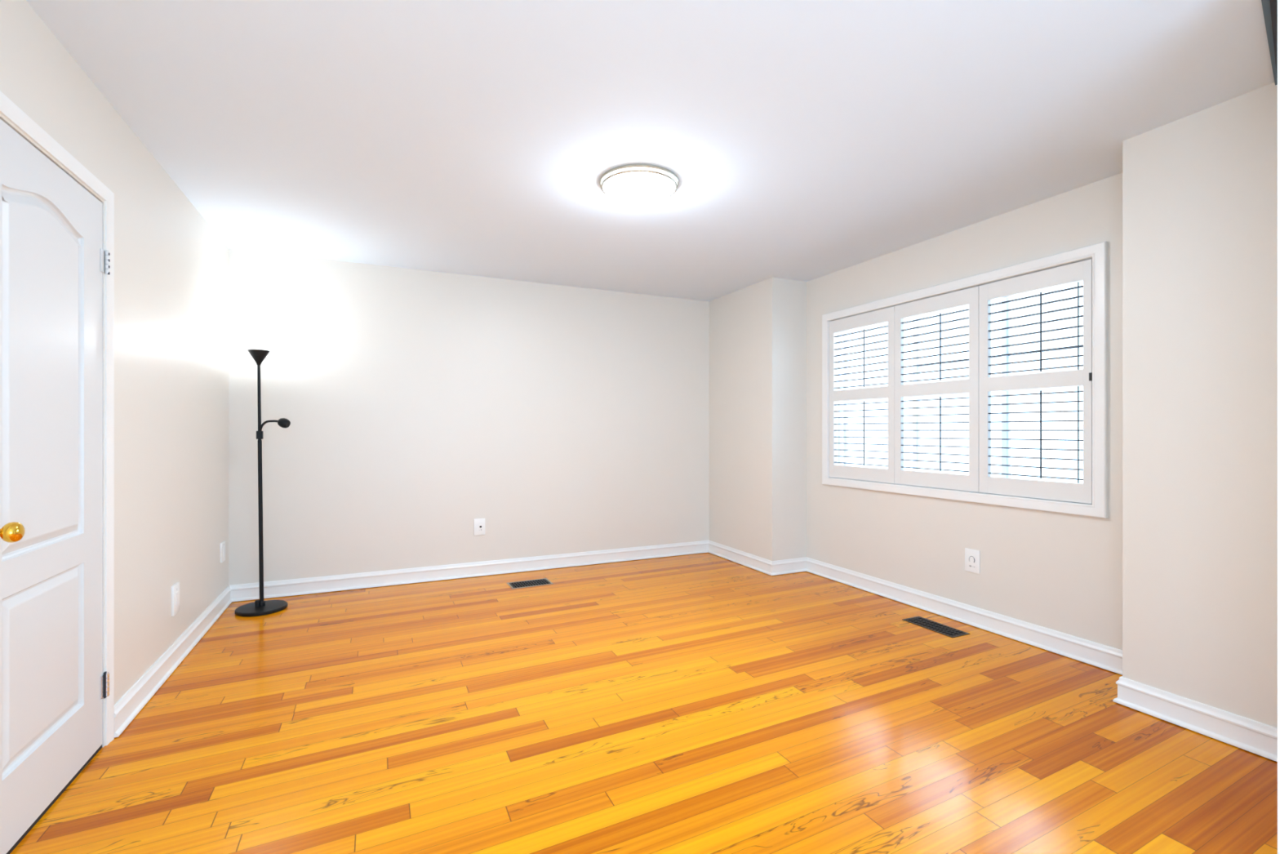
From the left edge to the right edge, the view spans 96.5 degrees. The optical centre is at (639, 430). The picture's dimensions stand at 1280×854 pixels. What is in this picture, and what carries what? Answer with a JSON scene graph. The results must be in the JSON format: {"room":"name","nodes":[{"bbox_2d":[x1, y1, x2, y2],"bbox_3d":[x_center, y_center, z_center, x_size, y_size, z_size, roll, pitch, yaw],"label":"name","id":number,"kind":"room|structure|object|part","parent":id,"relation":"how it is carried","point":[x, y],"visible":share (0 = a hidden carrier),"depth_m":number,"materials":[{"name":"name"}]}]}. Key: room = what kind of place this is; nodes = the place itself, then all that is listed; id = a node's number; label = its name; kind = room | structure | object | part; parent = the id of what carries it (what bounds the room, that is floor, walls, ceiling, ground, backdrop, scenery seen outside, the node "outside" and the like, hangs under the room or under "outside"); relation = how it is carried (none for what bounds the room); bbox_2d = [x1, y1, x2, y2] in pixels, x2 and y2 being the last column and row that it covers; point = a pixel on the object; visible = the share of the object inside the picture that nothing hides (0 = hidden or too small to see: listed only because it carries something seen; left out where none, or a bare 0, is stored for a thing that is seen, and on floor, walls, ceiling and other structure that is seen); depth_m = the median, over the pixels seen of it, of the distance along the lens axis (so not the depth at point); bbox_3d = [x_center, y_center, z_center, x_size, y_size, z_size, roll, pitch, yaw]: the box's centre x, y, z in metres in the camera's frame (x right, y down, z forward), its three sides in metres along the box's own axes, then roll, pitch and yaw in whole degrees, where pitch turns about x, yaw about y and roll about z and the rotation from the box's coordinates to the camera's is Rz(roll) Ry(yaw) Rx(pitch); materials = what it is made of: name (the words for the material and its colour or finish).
{"room":"empty bedroom","nodes":[
{"label":"empty bedroom","id":0,"kind":"room"},
{"bbox_2d":[0,0,228,746],"bbox_3d":[-1.583,-0.034,1.073,0.120,2.440,6.275,0,0,-25],"label":"wall","id":1,"kind":"structure","parent":0,"point":[171,267],"depth_m":2.59,"materials":[{"name":"beige paint"}]},
{"bbox_2d":[6,744,102,853],"bbox_3d":[-1.903,0.166,1.768,0.111,2.040,0.767,0,0,-25],"label":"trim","id":2,"kind":"structure","parent":1,"relation":"attached to","point":[60,793],"depth_m":1.80,"materials":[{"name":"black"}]},
{"bbox_2d":[0,119,110,853],"bbox_3d":[-1.838,0.161,1.805,0.104,2.019,0.776,0,0,-25],"label":"door","id":3,"kind":"structure","parent":1,"relation":"in","point":[54,685],"depth_m":1.79,"materials":[{"name":"white paint"}]},
{"bbox_3d":[-1.687,0.272,1.519,0.070,0.064,0.064,0,0,-25],"label":"knob","id":4,"kind":"part","parent":3,"relation":"part of","materials":[{"name":"gold metal"}]},
{"bbox_2d":[0,90,114,746],"bbox_3d":[-1.893,0.137,1.772,0.122,2.098,0.883,0,0,-25],"label":"trim","id":5,"kind":"structure","parent":1,"relation":"attached to","point":[8,108],"depth_m":2.15,"materials":[{"name":"white wood"}]},
{"bbox_2d":[114,585,231,737],"bbox_3d":[-2.427,1.126,3.076,0.024,0.112,1.932,0,0,-25],"label":"baseboard","id":6,"kind":"structure","parent":1,"relation":"attached to","point":[137,696],"depth_m":2.71,"materials":[{"name":"white wood"}]},
{"bbox_2d":[171,582,179,616],"bbox_3d":[-2.345,0.851,2.887,0.014,0.150,0.090,0,0,-25],"label":"wall plate","id":7,"kind":"object","parent":1,"relation":"attached to","point":[175,587],"visible":1,"depth_m":2.87,"materials":[{"name":"white plastic"}]},
{"bbox_2d":[219,540,225,562],"bbox_3d":[-2.752,0.801,3.769,0.014,0.128,0.090,0,0,-25],"label":"wall plate","id":8,"kind":"object","parent":1,"relation":"attached to","point":[222,545],"visible":1,"depth_m":3.74,"materials":[{"name":"white plastic"}]},
{"bbox_2d":[228,248,709,585],"bbox_3d":[-0.892,-0.034,4.913,4.590,2.440,0.120,0,0,-25],"label":"wall","id":9,"kind":"structure","parent":0,"point":[420,406],"depth_m":4.56,"materials":[{"name":"beige paint"}]},
{"bbox_2d":[230,540,708,601],"bbox_3d":[-1.079,1.126,4.747,3.870,0.112,0.024,0,0,-25],"label":"baseboard","id":10,"kind":"structure","parent":9,"relation":"attached to","point":[250,591],"depth_m":4.55,"materials":[{"name":"white wood"}]},
{"bbox_2d":[474,518,484,535],"bbox_3d":[-1.305,0.785,4.649,0.088,0.132,0.013,0,0,-25],"label":"wall plate","id":11,"kind":"object","parent":9,"relation":"attached to","point":[479,523],"visible":1,"depth_m":4.64,"materials":[{"name":"white plastic"}]},
{"bbox_2d":[9,552,1277,853],"bbox_3d":[0.389,1.186,2.037,4.469,0.001,6.375,0,0,-25],"label":"floor","id":12,"kind":"structure","parent":0,"point":[702,703],"depth_m":2.18,"materials":[{"name":"orange wood"}]},
{"bbox_2d":[235,349,290,616],"bbox_3d":[-2.499,0.330,3.776,0.294,1.712,0.294,0,0,-41],"label":"floor lamp","id":13,"kind":"object","parent":12,"relation":"on","point":[260,607],"visible":1,"depth_m":3.76,"materials":[{"name":"black metal"}]},
{"bbox_3d":[-2.514,-0.478,3.769,0.121,0.097,0.121,0,0,-25],"label":"lamp shade","id":14,"kind":"part","parent":13,"relation":"part of","materials":[{"name":"black metal"}]},
{"bbox_3d":[-2.441,-0.030,3.767,0.137,0.077,0.014,0,0,0],"label":"reading arm","id":15,"kind":"part","parent":13,"relation":"part of","materials":[{"name":"black metal"}]},
{"bbox_2d":[506,577,552,588],"bbox_3d":[-0.851,1.184,4.421,0.318,0.004,0.185,0,0,-26],"label":"floor vent","id":16,"kind":"object","parent":12,"relation":"in","point":[544,581],"visible":1,"depth_m":4.42,"materials":[{"name":"black metal"}]},
{"bbox_2d":[902,616,969,637],"bbox_3d":[1.781,1.184,3.452,0.150,0.004,0.345,0,0,-25],"label":"floor vent","id":17,"kind":"object","parent":12,"relation":"in","point":[951,632],"visible":1,"depth_m":3.44,"materials":[{"name":"black metal"}]},
{"bbox_2d":[26,0,1274,301],"bbox_3d":[0.428,-1.314,2.083,4.679,0.120,6.425,0,0,-25],"label":"ceiling","id":18,"kind":"structure","parent":0,"point":[804,140],"depth_m":2.22,"materials":[{"name":"white paint"}]},
{"bbox_2d":[600,164,678,203],"bbox_3d":[-0.004,-1.235,2.888,0.399,0.038,0.399,0,0,-25],"label":"ceiling light","id":19,"kind":"object","parent":18,"relation":"in","point":[632,183],"visible":1,"depth_m":2.82,"materials":[{"name":"silver metal"}]},
{"bbox_2d":[709,82,1277,727],"bbox_3d":[2.220,-0.034,2.826,0.516,2.440,6.275,0,0,-25],"label":"wall","id":20,"kind":"structure","parent":0,"point":[1180,576],"depth_m":2.44,"materials":[{"name":"beige paint"}]},
{"bbox_2d":[822,241,1107,518],"bbox_3d":[1.966,-0.250,3.763,0.174,1.371,1.982,0,0,-25],"label":"window","id":21,"kind":"structure","parent":20,"relation":"in","point":[1098,252],"depth_m":3.41,"materials":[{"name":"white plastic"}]},
{"bbox_2d":[829,258,1092,503],"bbox_3d":[1.919,-0.250,3.742,0.052,1.248,1.859,0,0,-25],"label":"plantation shutter","id":22,"kind":"object","parent":21,"relation":"attached to","point":[980,384],"visible":0.99,"depth_m":3.47,"materials":[{"name":"white paint"}]},
{"bbox_3d":[1.660,-0.248,4.292,0.030,1.240,0.634,0,0,-25],"label":"shutter panel","id":23,"kind":"part","parent":22,"relation":"part of","materials":[{"name":"white paint"}]},
{"bbox_3d":[1.682,-0.542,4.293,0.006,0.438,0.006,0,0,-25],"label":"tilt rod","id":24,"kind":"part","parent":22,"relation":"part of","materials":[{"name":"white wood"}]},
{"bbox_3d":[1.682,0.022,4.293,0.006,0.485,0.006,0,0,-25],"label":"tilt rod","id":25,"kind":"part","parent":22,"relation":"part of","materials":[{"name":"white wood"}]},
{"bbox_3d":[1.922,-0.248,3.723,0.030,1.240,0.613,0,0,-25],"label":"shutter panel","id":26,"kind":"part","parent":22,"relation":"part of","materials":[{"name":"white paint"}]},
{"bbox_3d":[1.951,-0.542,3.710,0.006,0.438,0.006,0,0,-25],"label":"tilt rod","id":27,"kind":"part","parent":22,"relation":"part of","materials":[{"name":"white wood"}]},
{"bbox_3d":[1.951,0.022,3.710,0.006,0.485,0.006,0,0,-25],"label":"tilt rod","id":28,"kind":"part","parent":22,"relation":"part of","materials":[{"name":"white wood"}]},
{"bbox_3d":[2.176,-0.248,3.172,0.030,1.240,0.595,0,0,-25],"label":"shutter panel","id":29,"kind":"part","parent":22,"relation":"part of","materials":[{"name":"white paint"}]},
{"bbox_3d":[2.209,-0.542,3.148,0.006,0.438,0.006,0,0,-25],"label":"tilt rod","id":30,"kind":"part","parent":22,"relation":"part of","materials":[{"name":"white wood"}]},
{"bbox_3d":[2.209,0.022,3.148,0.006,0.485,0.006,0,0,-25],"label":"tilt rod","id":31,"kind":"part","parent":22,"relation":"part of","materials":[{"name":"white wood"}]},
{"bbox_3d":[2.172,-0.446,3.460,0.022,0.003,1.125,0,0,-25],"label":"meeting rail","id":32,"kind":"part","parent":21,"relation":"part of","materials":[{"name":"wood"}]},
{"bbox_2d":[964,547,979,573],"bbox_3d":[2.022,0.794,3.478,0.010,0.140,0.094,0,0,-25],"label":"wall plate","id":33,"kind":"object","parent":20,"relation":"attached to","point":[971,557],"visible":1,"depth_m":3.47,"materials":[{"name":"white plastic"}]},
{"bbox_2d":[708,540,1277,761],"bbox_3d":[1.684,1.126,3.770,0.380,0.112,4.111,0,0,-25],"label":"baseboard","id":34,"kind":"structure","parent":20,"relation":"attached to","point":[1254,736],"depth_m":2.99,"materials":[{"name":"white wood"}]},
{"bbox_2d":[1277,0,1279,853],"bbox_3d":[2.067,-0.034,1.592,0.794,2.440,0.162,0,0,-25],"label":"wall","id":35,"kind":"structure","parent":0,"point":[1278,1],"depth_m":1.50,"materials":[{"name":"white"}]},
{"bbox_2d":[1261,0,1277,85],"bbox_3d":[1.959,-1.248,1.770,0.840,0.012,0.248,0,0,-25],"label":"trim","id":36,"kind":"structure","parent":35,"relation":"attached to","point":[1265,3],"depth_m":1.78,"materials":[{"name":"grey"}]},
{"bbox_2d":[1269,0,1277,78],"bbox_3d":[2.005,-1.237,1.778,0.730,0.010,0.219,0,0,-25],"label":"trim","id":37,"kind":"structure","parent":35,"relation":"attached to","point":[1273,3],"depth_m":1.74,"materials":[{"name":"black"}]}
]}

